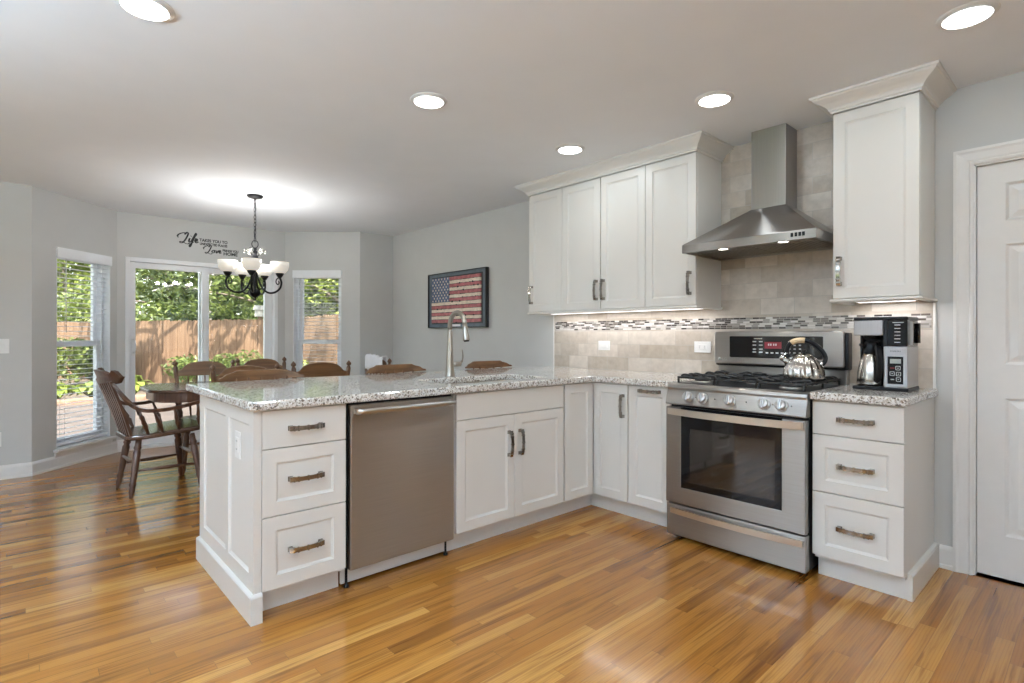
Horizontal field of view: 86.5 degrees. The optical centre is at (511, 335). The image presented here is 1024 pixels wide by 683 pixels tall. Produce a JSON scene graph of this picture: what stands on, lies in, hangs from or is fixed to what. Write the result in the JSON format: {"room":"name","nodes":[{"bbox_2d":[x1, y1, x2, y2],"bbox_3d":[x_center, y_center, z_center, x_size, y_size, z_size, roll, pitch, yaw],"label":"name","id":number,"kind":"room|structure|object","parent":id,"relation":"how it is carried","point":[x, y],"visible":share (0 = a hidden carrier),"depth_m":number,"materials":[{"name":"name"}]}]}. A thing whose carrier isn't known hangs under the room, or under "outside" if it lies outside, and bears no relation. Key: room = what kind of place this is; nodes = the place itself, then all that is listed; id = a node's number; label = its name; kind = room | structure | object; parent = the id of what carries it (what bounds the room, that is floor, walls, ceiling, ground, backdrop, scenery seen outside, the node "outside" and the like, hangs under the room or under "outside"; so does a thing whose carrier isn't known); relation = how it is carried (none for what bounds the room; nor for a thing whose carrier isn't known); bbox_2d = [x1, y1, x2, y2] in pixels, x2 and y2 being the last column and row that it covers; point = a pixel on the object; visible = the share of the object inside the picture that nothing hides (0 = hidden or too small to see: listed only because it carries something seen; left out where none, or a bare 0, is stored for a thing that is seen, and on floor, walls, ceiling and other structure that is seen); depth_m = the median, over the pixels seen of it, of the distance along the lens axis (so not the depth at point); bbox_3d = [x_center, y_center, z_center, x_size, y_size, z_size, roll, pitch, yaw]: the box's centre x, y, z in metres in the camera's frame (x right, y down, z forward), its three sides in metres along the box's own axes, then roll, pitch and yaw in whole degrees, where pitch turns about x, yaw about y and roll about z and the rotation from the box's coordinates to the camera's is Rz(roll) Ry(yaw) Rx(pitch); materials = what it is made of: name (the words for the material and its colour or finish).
{"room":"kitchen","nodes":[
{"label":"kitchen","id":0,"kind":"room"},
{"bbox_2d":[0,181,31,465],"bbox_3d":[-5.411,-0.042,3.430,3.577,2.437,0.150,0,0,-42],"label":"wall","id":1,"kind":"structure","parent":0,"point":[15,199],"depth_m":4.51,"materials":[{"name":"paint"}]},
{"bbox_2d":[0,339,8,352],"bbox_3d":[-4.178,0.086,4.440,0.118,0.120,0.016,0,0,-42],"label":"light switch","id":2,"kind":"object","parent":1,"relation":"attached to","point":[4,343],"visible":1,"depth_m":4.46,"materials":[{"name":"white plastic"}]},
{"bbox_2d":[0,440,123,479],"bbox_3d":[-5.094,1.119,3.693,0.568,0.116,4.333,0,0,39],"label":"baseboard","id":3,"kind":"structure","parent":1,"relation":"attached to","point":[19,470],"depth_m":4.79,"materials":[{"name":"white wood"}]},
{"bbox_2d":[32,186,116,461],"bbox_3d":[-4.090,-0.040,5.081,0.150,2.437,1.000,0,0,3],"label":"wall","id":4,"kind":"structure","parent":0,"point":[58,220],"depth_m":4.75,"materials":[{"name":"paint"}]},
{"bbox_2d":[53,257,116,456],"bbox_3d":[-4.066,0.148,5.120,0.193,1.850,0.670,0,0,3],"label":"window","id":5,"kind":"structure","parent":4,"relation":"in","point":[74,447],"depth_m":5.37,"materials":[{"name":"white plastic"}]},
{"bbox_2d":[56,247,111,445],"bbox_3d":[-4.035,0.101,5.118,0.075,1.770,0.620,0,0,2],"label":"window blind","id":6,"kind":"object","parent":5,"relation":"attached to","point":[64,253],"visible":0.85,"depth_m":5.09,"materials":[{"name":"white plastic"}]},
{"bbox_2d":[57,400,196,437],"bbox_3d":[-6.999,1.379,7.348,10.500,0.110,6.440,0,0,-42],"label":"patio","id":7,"kind":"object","parent":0,"point":[168,415],"depth_m":9.02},
{"bbox_2d":[117,211,284,440],"bbox_3d":[-3.431,-0.039,6.122,1.805,2.437,0.150,0,0,-42],"label":"wall","id":8,"kind":"structure","parent":0,"point":[138,235],"depth_m":5.88,"materials":[{"name":"paint"}]},
{"bbox_2d":[125,256,277,450],"bbox_3d":[-3.427,0.187,6.103,1.510,1.985,0.175,0,0,-42],"label":"door","id":9,"kind":"structure","parent":8,"relation":"in","point":[270,301],"depth_m":5.97,"materials":[{"name":"white plastic"}]},
{"bbox_2d":[177,232,237,256],"bbox_3d":[-3.380,-1.018,6.065,0.617,0.222,0.001,0,0,-42],"label":"wall decal","id":10,"kind":"object","parent":8,"relation":"attached to","point":[194,239],"depth_m":6.05,"materials":[{"name":"black plastic"}]},
{"bbox_2d":[285,232,359,374],"bbox_3d":[-2.332,-0.037,6.679,0.998,2.437,0.150,0,0,3],"label":"wall","id":11,"kind":"structure","parent":0,"point":[303,250],"depth_m":6.59,"materials":[{"name":"paint"}]},
{"bbox_2d":[293,278,340,371],"bbox_3d":[-2.360,0.146,6.657,0.655,1.860,0.193,0,0,3],"label":"window","id":12,"kind":"structure","parent":11,"relation":"in","point":[297,344],"depth_m":6.69,"materials":[{"name":"white plastic"}]},
{"bbox_2d":[292,270,341,368],"bbox_3d":[-2.362,0.098,6.627,0.605,1.780,0.074,0,0,3],"label":"window blind","id":13,"kind":"object","parent":12,"relation":"attached to","point":[297,274],"visible":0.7,"depth_m":6.62,"materials":[{"name":"white plastic"}]},
{"bbox_2d":[360,232,392,374],"bbox_3d":[-1.722,-0.036,6.785,0.450,2.437,0.150,0,0,-42],"label":"wall","id":14,"kind":"structure","parent":0,"point":[376,250],"depth_m":6.73,"materials":[{"name":"paint"}]},
{"bbox_2d":[0,0,1023,235],"bbox_3d":[-1.509,-1.379,1.685,7.300,0.250,9.300,0,0,-42],"label":"ceiling","id":15,"kind":"structure","parent":0,"point":[306,107],"depth_m":2.72,"materials":[{"name":"paint"}]},
{"bbox_2d":[114,0,174,21],"bbox_3d":[-1.397,-1.248,2.075,0.196,0.012,0.196,0,0,-42],"label":"recessed light","id":16,"kind":"object","parent":15,"relation":"in","point":[151,10],"visible":1,"depth_m":2.08,"materials":[{"name":"white plastic"}]},
{"bbox_2d":[218,194,288,300],"bbox_3d":[-2.326,-0.784,4.872,0.542,0.942,0.569,0,0,-42],"label":"chandelier","id":17,"kind":"object","parent":15,"relation":"hanging from","point":[252,266],"visible":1,"depth_m":4.85,"materials":[{"name":"brown metal"}]},
{"bbox_2d":[410,92,446,108],"bbox_3d":[-0.442,-1.247,2.900,0.196,0.012,0.196,0,0,-42],"label":"recessed light","id":18,"kind":"object","parent":15,"relation":"in","point":[429,100],"visible":1,"depth_m":2.88,"materials":[{"name":"white plastic"}]},
{"bbox_2d":[555,144,584,153],"bbox_3d":[0.389,-1.245,3.648,0.196,0.012,0.196,0,0,-42],"label":"recessed light","id":19,"kind":"object","parent":15,"relation":"in","point":[565,148],"visible":1,"depth_m":3.63,"materials":[{"name":"white plastic"}]},
{"bbox_2d":[695,91,733,106],"bbox_3d":[1.070,-1.244,2.877,0.196,0.012,0.196,0,0,-42],"label":"recessed light","id":20,"kind":"object","parent":15,"relation":"in","point":[714,98],"visible":1,"depth_m":2.86,"materials":[{"name":"white plastic"}]},
{"bbox_2d":[935,0,1000,29],"bbox_3d":[1.775,-1.243,2.123,0.196,0.012,0.196,0,0,-42],"label":"recessed light","id":21,"kind":"object","parent":15,"relation":"in","point":[972,13],"visible":1,"depth_m":2.11,"materials":[{"name":"white plastic"}]},
{"bbox_2d":[0,444,1023,682],"bbox_3d":[-1.514,1.243,1.685,7.300,0.120,9.300,0,0,-42],"label":"floor","id":22,"kind":"structure","parent":0,"point":[99,584],"depth_m":2.33,"materials":[{"name":"brown wood"}]},
{"bbox_2d":[93,368,199,498],"bbox_3d":[-2.797,0.714,4.200,0.641,0.938,0.687,0,0,43],"label":"armchair","id":23,"kind":"object","parent":22,"relation":"on","point":[107,381],"visible":0.95,"depth_m":4.09,"materials":[{"name":"brown wood"}]},
{"bbox_2d":[172,359,234,474],"bbox_3d":[-2.746,0.704,4.909,0.518,0.958,0.458,0,0,-35],"label":"dining chair","id":24,"kind":"object","parent":22,"relation":"on","point":[200,367],"visible":0.37,"depth_m":4.99,"materials":[{"name":"brown wood"}]},
{"bbox_2d":[140,377,309,402],"bbox_3d":[-2.341,0.798,4.926,1.665,0.753,0.820,0,0,-42],"label":"dining table","id":25,"kind":"object","parent":22,"relation":"on","point":[162,392],"visible":0.23,"depth_m":4.26,"materials":[{"name":"brown wood"}]},
{"bbox_2d":[196,395,262,626],"bbox_3d":[-1.351,0.745,2.565,0.046,0.875,0.914,0,0,-42],"label":"peninsula end panel","id":26,"kind":"object","parent":22,"relation":"on","point":[228,542],"visible":0.95,"depth_m":2.48,"materials":[{"name":"paint"}]},
{"bbox_2d":[235,430,240,458],"bbox_3d":[-1.214,0.483,2.408,0.008,0.118,0.074,0,0,-42],"label":"power outlet","id":27,"kind":"object","parent":26,"relation":"attached to","point":[237,434],"visible":1,"depth_m":2.39,"materials":[{"name":"white plastic"}]},
{"bbox_2d":[235,437,237,452],"bbox_3d":[-1.216,0.483,2.407,0.004,0.068,0.034,0,0,-42],"label":"receptacle","id":28,"kind":"object","parent":27,"relation":"attached to","point":[236,438],"depth_m":2.41,"materials":[{"name":"white plastic"}]},
{"bbox_2d":[209,363,280,382],"bbox_3d":[-2.230,0.705,4.590,0.518,0.958,0.458,0,0,-22],"label":"dining chair","id":29,"kind":"object","parent":22,"relation":"on","point":[214,378],"visible":0.22,"depth_m":4.35,"materials":[{"name":"brown wood"}]},
{"bbox_2d":[235,357,286,368],"bbox_3d":[-2.451,0.704,5.513,0.458,0.958,0.518,0,0,44],"label":"dining chair","id":30,"kind":"object","parent":22,"relation":"on","point":[266,363],"visible":0.21,"depth_m":5.67,"materials":[{"name":"brown wood"}]},
{"bbox_2d":[219,369,303,380],"bbox_3d":[-1.439,0.698,3.239,0.490,0.974,0.394,0,0,-42],"label":"bar stool","id":31,"kind":"object","parent":22,"relation":"on","point":[263,374],"visible":0.12,"depth_m":3.36,"materials":[{"name":"brown wood"}]},
{"bbox_2d":[260,404,345,610],"bbox_3d":[-1.089,0.746,2.584,0.378,0.874,0.639,0,0,-42],"label":"base cabinet","id":32,"kind":"object","parent":22,"relation":"on","point":[303,449],"visible":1,"depth_m":2.37,"materials":[{"name":"paint"}]},
{"bbox_2d":[291,360,350,377],"bbox_3d":[-1.802,0.705,5.077,0.518,0.958,0.458,0,0,-26],"label":"dining chair","id":33,"kind":"object","parent":22,"relation":"on","point":[320,369],"visible":0.27,"depth_m":4.89,"materials":[{"name":"brown wood"}]},
{"bbox_2d":[365,358,391,374],"bbox_3d":[-1.540,0.706,5.497,0.458,0.958,0.518,0,0,-42],"label":"dining chair","id":34,"kind":"object","parent":22,"relation":"on","point":[389,361],"visible":0.14,"depth_m":5.51,"materials":[{"name":"brown wood"}]},
{"bbox_2d":[365,354,387,368],"bbox_3d":[-1.413,0.289,5.661,0.073,0.203,0.360,0,0,-42],"label":"cloth","id":35,"kind":"object","parent":34,"relation":"on","point":[371,360],"visible":0.73,"depth_m":5.65,"materials":[{"name":"white fabric"}]},
{"bbox_2d":[365,364,425,373],"bbox_3d":[-0.754,0.699,3.861,0.490,0.974,0.394,0,0,-42],"label":"bar stool","id":36,"kind":"object","parent":22,"relation":"on","point":[392,368],"visible":0.11,"depth_m":3.98,"materials":[{"name":"brown wood"}]},
{"bbox_2d":[339,394,456,587],"bbox_3d":[-0.706,0.750,2.901,0.600,0.868,0.646,0,0,-42],"label":"dishwasher","id":37,"kind":"object","parent":22,"relation":"on","point":[399,501],"visible":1,"depth_m":2.68,"materials":[{"name":"silver metal"}]},
{"bbox_2d":[465,360,511,368],"bbox_3d":[-0.107,0.700,4.449,0.490,0.974,0.394,0,0,-42],"label":"bar stool","id":38,"kind":"object","parent":22,"relation":"on","point":[496,363],"visible":0.13,"depth_m":4.58,"materials":[{"name":"brown wood"}]},
{"bbox_2d":[447,385,563,550],"bbox_3d":[-0.172,0.748,3.417,0.875,0.874,0.639,0,0,-42],"label":"base cabinet","id":39,"kind":"object","parent":22,"relation":"on","point":[508,443],"visible":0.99,"depth_m":3.17,"materials":[{"name":"paint"}]},
{"bbox_2d":[555,382,635,517],"bbox_3d":[0.564,0.749,3.922,0.894,0.874,0.883,0,0,-42],"label":"base cabinet","id":40,"kind":"object","parent":22,"relation":"on","point":[596,414],"visible":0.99,"depth_m":3.60,"materials":[{"name":"paint"}]},
{"bbox_2d":[186,366,708,410],"bbox_3d":[-0.205,0.290,3.347,2.811,0.039,1.698,0,0,-42],"label":"countertop","id":41,"kind":"structure","parent":40,"relation":"on","point":[273,394],"depth_m":3.02,"materials":[{"name":"stone"}]},
{"bbox_2d":[445,310,469,375],"bbox_3d":[-0.330,0.052,3.605,0.144,0.437,0.240,0,0,-42],"label":"faucet","id":42,"kind":"object","parent":41,"relation":"on","point":[450,364],"visible":1,"depth_m":3.62,"materials":[{"name":"silver metal"}]},
{"bbox_2d":[452,380,504,383],"bbox_3d":[-0.172,0.398,3.437,0.818,0.174,0.438,0,0,-42],"label":"sink","id":43,"kind":"object","parent":41,"relation":"in","point":[494,380],"visible":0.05,"depth_m":3.65,"materials":[{"name":"metal"}]},
{"bbox_2d":[628,385,671,526],"bbox_3d":[1.056,0.750,3.564,0.648,0.874,0.310,0,0,-42],"label":"base cabinet","id":44,"kind":"object","parent":22,"relation":"on","point":[647,404],"visible":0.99,"depth_m":3.39,"materials":[{"name":"paint"}]},
{"bbox_2d":[666,331,851,573],"bbox_3d":[1.397,0.581,3.127,0.730,1.213,0.780,0,0,-42],"label":"gas range","id":45,"kind":"object","parent":22,"relation":"on","point":[739,437],"visible":0.93,"depth_m":2.94,"materials":[{"name":"metal"}]},
{"bbox_2d":[672,399,817,569],"bbox_3d":[1.433,0.740,3.165,0.620,0.895,0.760,0,0,-42],"label":"oven","id":46,"kind":"object","parent":45,"relation":"in","point":[812,559],"depth_m":2.70,"materials":[{"name":"silver metal"}]},
{"bbox_2d":[674,381,842,394],"bbox_3d":[1.411,0.288,3.145,0.600,0.013,0.768,0,0,-42],"label":"cooktop","id":47,"kind":"object","parent":45,"relation":"in","point":[726,387],"depth_m":2.97,"materials":[{"name":"metal"}]},
{"bbox_2d":[779,338,827,379],"bbox_3d":[1.559,0.120,2.908,0.198,0.220,0.198,0,0,-25],"label":"tea kettle","id":48,"kind":"object","parent":45,"relation":"on","point":[802,366],"visible":0.99,"depth_m":2.86,"materials":[{"name":"metal"}]},
{"bbox_2d":[812,397,938,601],"bbox_3d":[1.824,0.751,2.727,0.658,0.874,0.394,0,0,-42],"label":"base cabinet","id":49,"kind":"object","parent":22,"relation":"on","point":[873,465],"visible":1,"depth_m":2.54,"materials":[{"name":"paint"}]},
{"bbox_2d":[810,384,937,406],"bbox_3d":[1.823,0.293,2.730,0.641,0.039,0.392,0,0,-42],"label":"countertop","id":50,"kind":"structure","parent":49,"relation":"on","point":[846,393],"depth_m":2.57,"materials":[{"name":"stone"}]},
{"bbox_2d":[852,316,920,391],"bbox_3d":[1.917,0.090,2.785,0.226,0.366,0.248,0,0,-42],"label":"coffee maker","id":51,"kind":"object","parent":50,"relation":"on","point":[898,338],"visible":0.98,"depth_m":2.69,"materials":[{"name":"black plastic"}]},
{"bbox_2d":[857,342,883,385],"bbox_3d":[1.841,0.144,2.793,0.154,0.226,0.132,0,0,-42],"label":"carafe","id":52,"kind":"object","parent":51,"relation":"on","point":[870,371],"visible":0.97,"depth_m":2.76,"materials":[{"name":"metal"}]},
{"bbox_2d":[393,71,1023,586],"bbox_3d":[1.351,-0.031,3.841,0.162,2.437,8.640,0,0,-42],"label":"wall","id":53,"kind":"structure","parent":0,"point":[989,112],"depth_m":3.61,"materials":[{"name":"paint"}]},
{"bbox_2d":[428,267,488,327],"bbox_3d":[-0.597,-0.388,5.848,0.045,0.607,1.038,0,0,-42],"label":"flag","id":54,"kind":"object","parent":53,"relation":"attached to","point":[466,291],"visible":0.94,"depth_m":5.77,"materials":[{"name":"wood"}]},
{"bbox_2d":[528,187,563,311],"bbox_3d":[0.376,-0.703,4.525,0.371,1.022,0.372,0,0,-42],"label":"upper cabinet","id":55,"kind":"object","parent":53,"relation":"attached to","point":[545,208],"visible":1,"depth_m":4.43,"materials":[{"name":"paint"}]},
{"bbox_2d":[598,341,609,349],"bbox_3d":[0.741,0.080,4.391,0.009,0.074,0.116,0,0,-42],"label":"light switch","id":56,"kind":"object","parent":53,"relation":"attached to","point":[602,345],"visible":1,"depth_m":4.39,"materials":[{"name":"white plastic"}]},
{"bbox_2d":[562,165,645,310],"bbox_3d":[0.760,-0.703,4.103,0.371,1.022,0.766,0,0,-42],"label":"upper cabinet","id":57,"kind":"object","parent":53,"relation":"attached to","point":[603,218],"visible":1,"depth_m":3.97,"materials":[{"name":"paint"}]},
{"bbox_2d":[514,131,733,196],"bbox_3d":[0.746,-1.208,4.087,0.428,0.084,1.693,0,0,-42],"label":"crown molding","id":58,"kind":"structure","parent":57,"relation":"attached to","point":[702,142],"depth_m":3.72,"materials":[{"name":"paint"}]},
{"bbox_2d":[527,305,722,315],"bbox_3d":[0.769,-0.182,4.110,0.334,0.018,1.543,0,0,-42],"label":"rail","id":59,"kind":"object","parent":57,"relation":"attached to","point":[692,306],"visible":0.96,"depth_m":3.81,"materials":[{"name":"paint"}]},
{"bbox_2d":[552,308,697,314],"bbox_3d":[0.815,-0.185,4.144,0.040,0.012,1.410,0,0,-42],"label":"light","id":60,"kind":"object","parent":57,"relation":"attached to","point":[691,308],"visible":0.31,"depth_m":4.06,"materials":[{"name":"white plastic"}]},
{"bbox_2d":[645,151,720,306],"bbox_3d":[1.144,-0.702,3.679,0.371,1.022,0.376,0,0,-42],"label":"upper cabinet","id":61,"kind":"object","parent":53,"relation":"attached to","point":[683,202],"visible":0.98,"depth_m":3.57,"materials":[{"name":"paint"}]},
{"bbox_2d":[694,341,710,352],"bbox_3d":[1.315,0.079,3.761,0.008,0.076,0.122,0,0,-42],"label":"power outlet","id":62,"kind":"object","parent":53,"relation":"attached to","point":[704,347],"visible":1,"depth_m":3.76,"materials":[{"name":"white plastic"}]},
{"bbox_2d":[698,345,706,349],"bbox_3d":[1.314,0.079,3.760,0.004,0.034,0.068,0,0,-42],"label":"receptacle","id":63,"kind":"object","parent":62,"relation":"attached to","point":[700,347],"depth_m":3.76,"materials":[{"name":"white plastic"}]},
{"bbox_2d":[682,123,832,260],"bbox_3d":[1.477,-0.875,3.221,0.494,0.747,0.758,0,0,-42],"label":"range hood","id":64,"kind":"object","parent":53,"relation":"attached to","point":[774,225],"visible":1,"depth_m":3.22,"materials":[{"name":"metal"}]},
{"bbox_2d":[829,91,937,304],"bbox_3d":[1.921,-0.692,2.825,0.371,1.040,0.399,0,0,-42],"label":"upper cabinet","id":65,"kind":"object","parent":53,"relation":"attached to","point":[884,151],"depth_m":2.72,"materials":[{"name":"paint"}]},
{"bbox_2d":[809,60,956,118],"bbox_3d":[1.907,-1.206,2.811,0.428,0.084,0.549,0,0,-42],"label":"crown molding","id":66,"kind":"structure","parent":65,"relation":"attached to","point":[932,79],"depth_m":2.67,"materials":[{"name":"paint"}]},
{"bbox_2d":[856,300,917,302],"bbox_3d":[1.972,-0.183,2.871,0.040,0.012,0.270,0,0,-42],"label":"light","id":67,"kind":"object","parent":65,"relation":"attached to","point":[896,300],"visible":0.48,"depth_m":2.85,"materials":[{"name":"white plastic"}]},
{"bbox_2d":[939,544,952,570],"bbox_3d":[2.214,1.131,2.776,0.016,0.116,0.056,0,0,-42],"label":"baseboard","id":68,"kind":"structure","parent":53,"relation":"attached to","point":[945,552],"depth_m":2.77,"materials":[{"name":"white wood"}]},
{"bbox_2d":[953,138,1023,574],"bbox_3d":[2.605,0.132,2.433,0.141,2.114,0.976,0,0,-42],"label":"trim","id":69,"kind":"structure","parent":53,"relation":"attached to","point":[965,162],"depth_m":2.72,"materials":[{"name":"white wood"}]},
{"bbox_2d":[977,159,1023,583],"bbox_3d":[2.572,0.170,2.404,0.108,2.014,0.800,0,0,-42],"label":"door","id":70,"kind":"structure","parent":53,"relation":"in","point":[1000,187],"depth_m":2.64,"materials":[{"name":"white wood"}]},
{"bbox_3d":[-9.081,1.525,15.212,80.000,0.190,90.000,0,0,-42],"label":"ground","id":71,"kind":"structure","parent":0,"visible":0},
{"bbox_2d":[57,262,90,320],"bbox_3d":[-21.443,-3.253,24.121,9.250,9.435,9.974,0,0,14],"label":"tree","id":72,"kind":"object","parent":71,"relation":"on","point":[59,314],"visible":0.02,"depth_m":24.14,"materials":[{"name":"green plant"}]},
{"bbox_2d":[57,394,147,405],"bbox_3d":[-9.875,1.329,9.322,8.900,0.200,0.350,0,0,-42],"label":"edging","id":73,"kind":"object","parent":71,"relation":"on","point":[138,396],"visible":0.02,"depth_m":10.54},
{"bbox_2d":[57,259,152,321],"bbox_3d":[-16.968,-1.856,20.608,5.345,6.636,6.658,0,0,-14],"label":"leafy tree","id":74,"kind":"object","parent":71,"relation":"on","point":[69,286],"visible":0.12,"depth_m":20.31,"materials":[{"name":"green plant"}]},
{"bbox_2d":[57,378,159,398],"bbox_3d":[-13.282,1.399,14.333,10.600,0.070,11.650,0,0,-42],"label":"planting bed","id":75,"kind":"object","parent":71,"relation":"on","point":[59,379],"depth_m":14.61,"materials":[{"name":"plant"}]},
{"bbox_2d":[57,382,84,398],"bbox_3d":[-9.131,1.148,10.905,0.989,0.444,1.044,0,0,-42],"label":"plant","id":76,"kind":"object","parent":75,"relation":"on","point":[60,386],"visible":0.34,"depth_m":10.92,"materials":[{"name":"green plant"}]},
{"bbox_2d":[57,337,92,383],"bbox_3d":[-11.933,0.625,14.020,2.002,1.594,1.596,0,0,-42],"label":"shrub","id":77,"kind":"object","parent":75,"relation":"on","point":[74,354],"visible":0.34,"depth_m":14.21,"materials":[{"name":"green plant"}]},
{"bbox_2d":[63,337,92,380],"bbox_3d":[-11.549,0.714,15.103,1.619,1.418,1.810,0,0,-42],"label":"shrub","id":78,"kind":"object","parent":75,"relation":"on","point":[90,351],"visible":0.16,"depth_m":14.63,"materials":[{"name":"green plant"}]},
{"bbox_2d":[68,381,92,396],"bbox_3d":[-8.991,1.175,11.642,0.834,0.391,1.018,0,0,-9],"label":"plant","id":79,"kind":"object","parent":75,"relation":"on","point":[86,388],"visible":0.28,"depth_m":11.49,"materials":[{"name":"green plant"}]},
{"bbox_2d":[135,375,154,393],"bbox_3d":[-8.233,1.119,11.801,1.082,0.506,1.162,0,0,-42],"label":"plant","id":80,"kind":"object","parent":75,"relation":"on","point":[142,382],"visible":0.24,"depth_m":11.74,"materials":[{"name":"green plant"}]},
{"bbox_2d":[57,269,244,321],"bbox_3d":[-12.679,-1.725,20.077,5.601,6.393,5.691,0,0,22],"label":"leafy tree","id":81,"kind":"object","parent":75,"relation":"on","point":[140,287],"visible":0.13,"depth_m":18.94,"materials":[{"name":"green plant"}]},
{"bbox_2d":[161,354,197,381],"bbox_3d":[-8.639,0.959,14.518,1.141,0.942,1.498,0,0,-42],"label":"shrub","id":82,"kind":"object","parent":75,"relation":"on","point":[181,360],"visible":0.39,"depth_m":14.41,"materials":[{"name":"green plant"}]},
{"bbox_2d":[135,268,257,320],"bbox_3d":[-10.577,-1.920,18.930,5.240,6.799,5.351,0,0,19],"label":"tree","id":83,"kind":"object","parent":75,"relation":"on","point":[159,273],"visible":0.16,"depth_m":17.99,"materials":[{"name":"green plant"}]},
{"bbox_2d":[209,353,247,380],"bbox_3d":[-7.442,0.930,14.275,1.276,1.001,1.360,0,0,-42],"label":"shrub","id":84,"kind":"object","parent":75,"relation":"on","point":[217,357],"visible":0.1,"depth_m":13.97,"materials":[{"name":"green plant"}]},
{"bbox_2d":[216,349,262,375],"bbox_3d":[-6.523,0.869,13.736,1.570,1.126,1.634,0,0,-42],"label":"shrub","id":85,"kind":"object","parent":75,"relation":"on","point":[239,354],"visible":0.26,"depth_m":13.38,"materials":[{"name":"green plant"}]},
{"bbox_2d":[57,319,262,382],"bbox_3d":[-12.053,0.481,16.526,13.672,1.870,0.148,0,0,21],"label":"wooden fence","id":86,"kind":"object","parent":71,"relation":"on","point":[157,341],"visible":0.27,"depth_m":15.53,"materials":[{"name":"brown wood"}]},
{"bbox_2d":[253,305,262,319],"bbox_3d":[-6.737,-0.416,14.570,0.300,0.780,0.300,0,0,-42],"label":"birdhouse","id":87,"kind":"object","parent":86,"relation":"attached to","point":[258,309],"visible":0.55,"depth_m":14.47,"materials":[{"name":"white wood"}]},
{"bbox_2d":[136,272,246,319],"bbox_3d":[-14.955,-3.214,26.913,9.044,9.491,8.488,0,0,21],"label":"tree","id":88,"kind":"object","parent":71,"relation":"on","point":[174,272],"visible":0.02,"depth_m":24.83,"materials":[{"name":"green plant"}]},
{"bbox_2d":[147,275,338,319],"bbox_3d":[-10.317,-3.254,24.220,10.082,9.488,9.555,0,0,-42],"label":"tree","id":89,"kind":"object","parent":71,"relation":"on","point":[249,304],"visible":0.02,"depth_m":21.93,"materials":[{"name":"green plant"}]},
{"bbox_2d":[155,271,338,319],"bbox_3d":[-7.793,-1.536,17.152,5.731,6.046,5.243,0,0,-42],"label":"leafy tree","id":90,"kind":"object","parent":71,"relation":"on","point":[212,297],"visible":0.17,"depth_m":16.21,"materials":[{"name":"green plant"}]},
{"bbox_2d":[246,277,334,316],"bbox_3d":[-4.818,-3.170,22.573,9.354,9.623,10.325,0,0,4],"label":"tree","id":91,"kind":"object","parent":71,"relation":"on","point":[249,277],"visible":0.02,"depth_m":19.32,"materials":[{"name":"green plant"}]},
{"bbox_2d":[243,279,338,313],"bbox_3d":[-5.026,-1.661,16.524,5.078,6.316,5.343,0,0,-11],"label":"leafy tree","id":92,"kind":"object","parent":71,"relation":"on","point":[311,280],"visible":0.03,"depth_m":15.23,"materials":[{"name":"green plant"}]},
{"bbox_2d":[246,277,338,313],"bbox_3d":[-4.497,-1.342,14.883,3.911,5.648,4.154,0,0,10],"label":"leafy tree","id":93,"kind":"object","parent":71,"relation":"on","point":[326,300],"visible":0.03,"depth_m":14.31,"materials":[{"name":"green plant"}]},
{"bbox_2d":[303,315,338,363],"bbox_3d":[-2.818,0.480,10.631,0.132,1.900,8.914,0,0,-40],"label":"wooden fence","id":94,"kind":"object","parent":71,"relation":"on","point":[307,355],"visible":0.12,"depth_m":12.36,"materials":[{"name":"brown wood"}]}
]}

